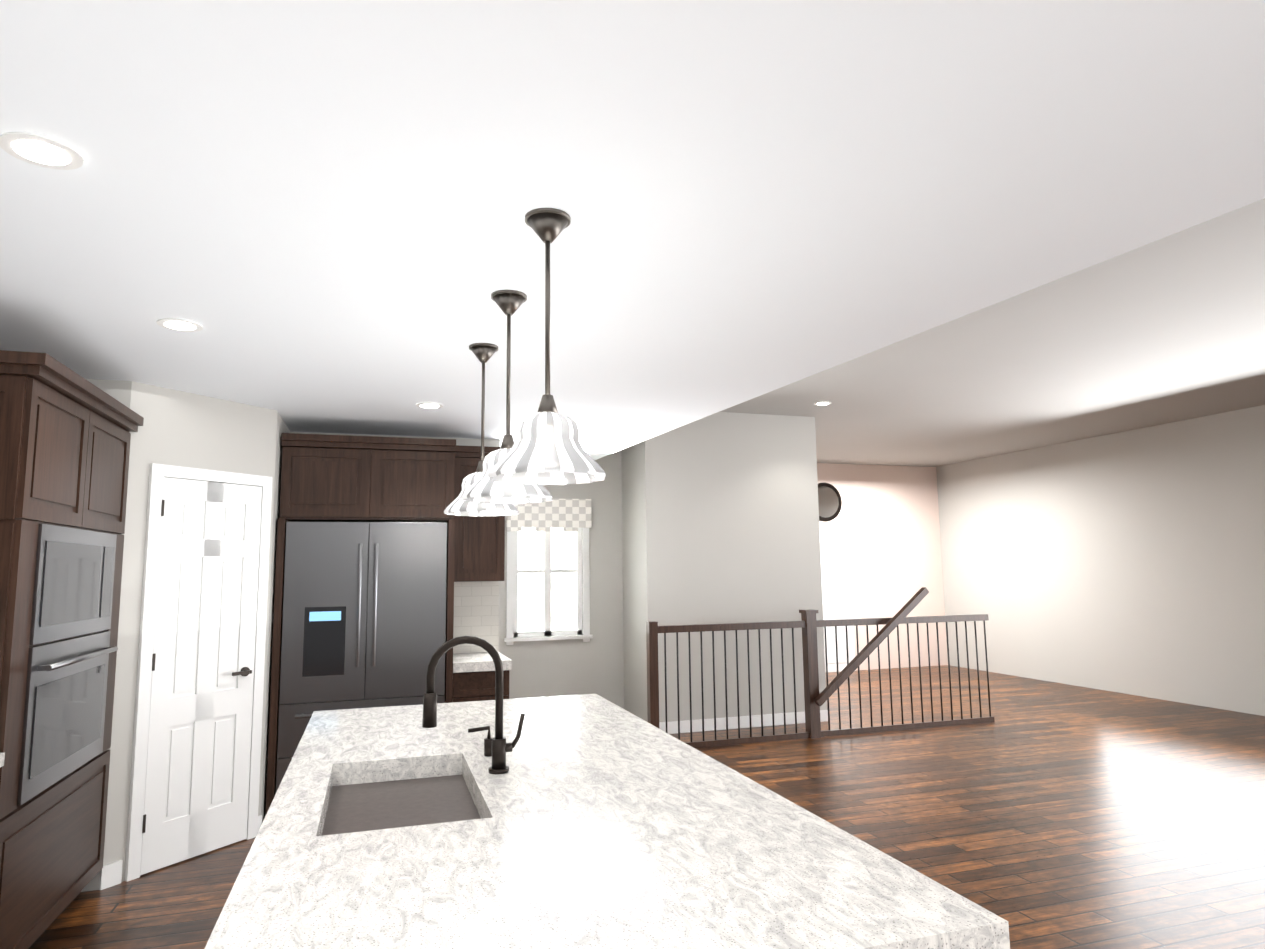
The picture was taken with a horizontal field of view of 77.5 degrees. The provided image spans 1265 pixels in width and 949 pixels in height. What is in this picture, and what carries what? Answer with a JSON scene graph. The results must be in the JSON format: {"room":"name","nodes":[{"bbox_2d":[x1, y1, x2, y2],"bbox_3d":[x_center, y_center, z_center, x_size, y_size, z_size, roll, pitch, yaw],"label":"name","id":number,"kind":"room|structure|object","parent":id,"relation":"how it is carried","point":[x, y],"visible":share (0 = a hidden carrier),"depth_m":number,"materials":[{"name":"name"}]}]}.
{"room":"kitchen","nodes":[
{"label":"kitchen","id":0,"kind":"room"},
{"bbox_2d":[81,379,289,891],"bbox_3d":[-2.882,0.873,4.793,1.245,2.600,1.450,1,-7,-18],"label":"wall","id":1,"kind":"structure","parent":0,"point":[184,429],"depth_m":4.36,"materials":[{"name":"paint"}]},
{"bbox_2d":[125,463,271,881],"bbox_3d":[-2.441,1.053,4.514,0.553,2.165,0.553,1,-7,-18],"label":"pantry door","id":2,"kind":"structure","parent":1,"relation":"in","point":[195,773],"depth_m":4.47,"materials":[{"name":"white paint"}]},
{"bbox_2d":[290,432,499,653],"bbox_3d":[-2.666,1.093,6.634,2.790,2.600,1.950,1,-7,-18],"label":"wall","id":3,"kind":"structure","parent":0,"point":[476,442],"depth_m":6.19,"materials":[{"name":"paint"}]},
{"bbox_2d":[453,581,498,652],"bbox_3d":[-1.230,1.095,6.065,0.398,0.538,0.002,1,-7,-18],"label":"backsplash","id":4,"kind":"structure","parent":3,"relation":"attached to","point":[476,609],"depth_m":6.08,"materials":[{"name":"tile"}]},
{"bbox_2d":[454,445,504,581],"bbox_3d":[-1.158,0.307,5.982,0.445,0.995,0.381,1,-7,-18],"label":"upper cabinet","id":5,"kind":"object","parent":3,"relation":"attached to","point":[479,548],"visible":0.56,"depth_m":5.81,"materials":[{"name":"brown wood"}]},
{"bbox_2d":[499,450,623,708],"bbox_3d":[-0.879,0.986,8.231,1.580,3.150,0.150,1,-7,-18],"label":"wall","id":6,"kind":"structure","parent":0,"point":[549,668],"depth_m":8.24,"materials":[{"name":"paint"}]},
{"bbox_2d":[504,528,592,644],"bbox_3d":[-0.874,1.004,8.172,0.905,1.460,0.140,1,-7,-18],"label":"window","id":7,"kind":"structure","parent":6,"relation":"in","point":[513,571],"depth_m":8.15,"materials":[{"name":"white paint"}]},
{"bbox_2d":[506,498,591,531],"bbox_3d":[-0.861,0.420,8.178,0.885,0.340,0.055,1,-7,-18],"label":"window valance","id":8,"kind":"object","parent":7,"relation":"attached to","point":[570,515],"visible":0.77,"depth_m":8.16,"materials":[{"name":"beige fabric"}]},
{"bbox_2d":[0,0,1264,459],"bbox_3d":[-0.108,-1.081,2.045,4.814,0.550,12.500,1,-7,-18],"label":"ceiling","id":9,"kind":"structure","parent":0,"point":[308,214],"depth_m":2.14,"materials":[{"name":"paint"}]},
{"bbox_2d":[0,132,83,169],"bbox_3d":[-1.456,-0.795,1.943,0.170,0.007,0.170,1,-7,-18],"label":"recessed light","id":10,"kind":"object","parent":9,"relation":"in","point":[41,150],"visible":1,"depth_m":1.93,"materials":[{"name":"white paint"}]},
{"bbox_2d":[157,318,202,331],"bbox_3d":[-1.896,-0.625,3.304,0.170,0.007,0.170,1,-7,-18],"label":"recessed light","id":11,"kind":"object","parent":9,"relation":"in","point":[183,325],"visible":0.94,"depth_m":3.29,"materials":[{"name":"white paint"}]},
{"bbox_2d":[416,402,443,408],"bbox_3d":[-1.276,-0.432,4.962,0.170,0.007,0.170,1,-7,-18],"label":"recessed light","id":12,"kind":"object","parent":9,"relation":"in","point":[427,405],"visible":0.96,"depth_m":4.94,"materials":[{"name":"white paint"}]},
{"bbox_2d":[444,343,518,515],"bbox_3d":[-0.691,-0.209,3.641,0.342,0.782,0.342,1,-7,-18],"label":"pendant light","id":13,"kind":"object","parent":9,"relation":"hanging from","point":[483,354],"visible":0.58,"depth_m":3.62,"materials":[{"name":"white glass"}]},
{"bbox_2d":[461,290,552,503],"bbox_3d":[-0.466,-0.294,2.963,0.342,0.782,0.342,1,-7,-18],"label":"pendant light","id":14,"kind":"object","parent":9,"relation":"hanging from","point":[483,488],"visible":0.62,"depth_m":2.93,"materials":[{"name":"white glass"}]},
{"bbox_2d":[488,208,605,484],"bbox_3d":[-0.248,-0.376,2.303,0.342,0.782,0.342,1,-7,-18],"label":"pendant light","id":15,"kind":"object","parent":9,"relation":"hanging from","point":[547,449],"visible":1,"depth_m":2.22,"materials":[{"name":"white glass"}]},
{"bbox_2d":[29,665,1264,948],"bbox_3d":[2.127,2.103,4.328,10.620,0.080,16.200,1,-7,-18],"label":"floor","id":16,"kind":"structure","parent":0,"point":[1037,813],"depth_m":5.00,"materials":[{"name":"brown wood"}]},
{"bbox_2d":[0,752,4,766],"bbox_3d":[-1.829,1.176,0.494,0.637,0.940,4.555,1,-7,-18],"label":"countertop","id":17,"kind":"structure","parent":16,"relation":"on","point":[2,756],"depth_m":2.78,"materials":[{"name":"white stone"}]},
{"bbox_2d":[0,362,139,948],"bbox_3d":[-2.755,0.825,3.390,0.621,2.355,1.270,1,-7,-18],"label":"tall cabinet","id":18,"kind":"object","parent":16,"relation":"on","point":[65,436],"depth_m":3.27,"materials":[{"name":"brown wood"}]},
{"bbox_2d":[266,433,455,813],"bbox_3d":[-1.857,1.008,5.519,1.128,2.480,0.667,1,-7,-18],"label":"cabinet","id":19,"kind":"object","parent":16,"relation":"on","point":[338,478],"visible":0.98,"depth_m":5.35,"materials":[{"name":"brown wood"}]},
{"bbox_2d":[276,522,446,791],"bbox_3d":[-1.847,1.296,5.463,1.025,1.895,0.710,1,-7,-18],"label":"refrigerator","id":20,"kind":"object","parent":16,"relation":"on","point":[364,616],"visible":0.75,"depth_m":5.21,"materials":[{"name":"silver metal"}]},
{"bbox_2d":[452,652,511,702],"bbox_3d":[-1.121,1.793,5.674,0.400,0.940,0.637,1,-7,-18],"label":"base cabinet","id":21,"kind":"object","parent":16,"relation":"on","point":[473,676],"visible":0.38,"depth_m":5.44,"materials":[{"name":"brown wood"}]},
{"bbox_2d":[205,694,1009,948],"bbox_3d":[-0.408,1.389,2.401,1.362,0.940,2.740,1,-7,-18],"label":"kitchen island","id":22,"kind":"object","parent":16,"relation":"on","point":[591,821],"visible":1,"depth_m":1.72,"materials":[{"name":"white stone"}]},
{"bbox_2d":[422,636,524,773],"bbox_3d":[-0.520,0.722,2.540,0.314,0.418,0.278,1,-7,-18],"label":"faucet","id":23,"kind":"object","parent":22,"relation":"on","point":[497,747],"visible":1,"depth_m":2.44,"materials":[{"name":"black metal"}]},
{"bbox_2d":[646,587,994,747],"bbox_3d":[1.883,1.755,7.380,3.640,1.348,0.215,1,-7,-18],"label":"stair railing","id":24,"kind":"object","parent":16,"relation":"on","point":[809,624],"visible":0.96,"depth_m":7.32,"materials":[{"name":"brown wood"}]},
{"bbox_2d":[621,412,826,721],"bbox_3d":[0.764,1.038,8.836,1.920,3.150,1.900,1,-7,-18],"label":"wall","id":25,"kind":"structure","parent":0,"point":[720,517],"depth_m":7.94,"materials":[{"name":"paint"}]},
{"bbox_2d":[659,710,827,733],"bbox_3d":[1.076,2.434,7.748,1.920,0.110,0.014,1,-7,-18],"label":"baseboard","id":26,"kind":"structure","parent":25,"relation":"attached to","point":[672,727],"depth_m":7.72,"materials":[{"name":"white paint"}]},
{"bbox_2d":[720,198,1264,466],"bbox_3d":[3.762,-1.070,5.253,7.100,0.100,16.200,1,-7,-18],"label":"ceiling","id":27,"kind":"structure","parent":0,"point":[1169,329],"depth_m":6.42,"materials":[{"name":"paint"}]},
{"bbox_2d":[814,401,831,405],"bbox_3d":[1.861,-0.694,7.714,0.170,0.007,0.170,1,-7,-18],"label":"recessed light","id":28,"kind":"object","parent":27,"relation":"in","point":[822,403],"visible":0.98,"depth_m":7.69,"materials":[{"name":"white paint"}]},
{"bbox_2d":[817,405,1264,715],"bbox_3d":[5.276,0.516,4.989,4.300,3.150,15.150,1,-7,-18],"label":"wall","id":29,"kind":"structure","parent":0,"point":[1131,562],"depth_m":10.03,"materials":[{"name":"paint"}]},
{"bbox_2d":[818,483,841,521],"bbox_3d":[2.950,0.422,12.096,0.600,0.600,0.016,1,-7,-18],"label":"mirror","id":30,"kind":"object","parent":29,"relation":"attached to","point":[829,501],"visible":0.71,"depth_m":12.11,"materials":[{"name":"grey mirror"}]},
{"bbox_2d":[820,531,855,671],"bbox_3d":[2.923,1.909,11.895,0.896,2.096,0.030,1,-7,-18],"label":"door","id":31,"kind":"structure","parent":29,"relation":"in","point":[837,600],"depth_m":11.95,"materials":[{"name":"white paint"}]},
{"label":"outside","id":32,"kind":"structure","parent":0,"visible":0},
{"bbox_2d":[518,528,575,631],"bbox_3d":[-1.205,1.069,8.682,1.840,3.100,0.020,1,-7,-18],"label":"window panes","id":33,"kind":"structure","parent":32,"point":[530,585],"depth_m":8.74,"materials":[{"name":"glass"}]}
]}

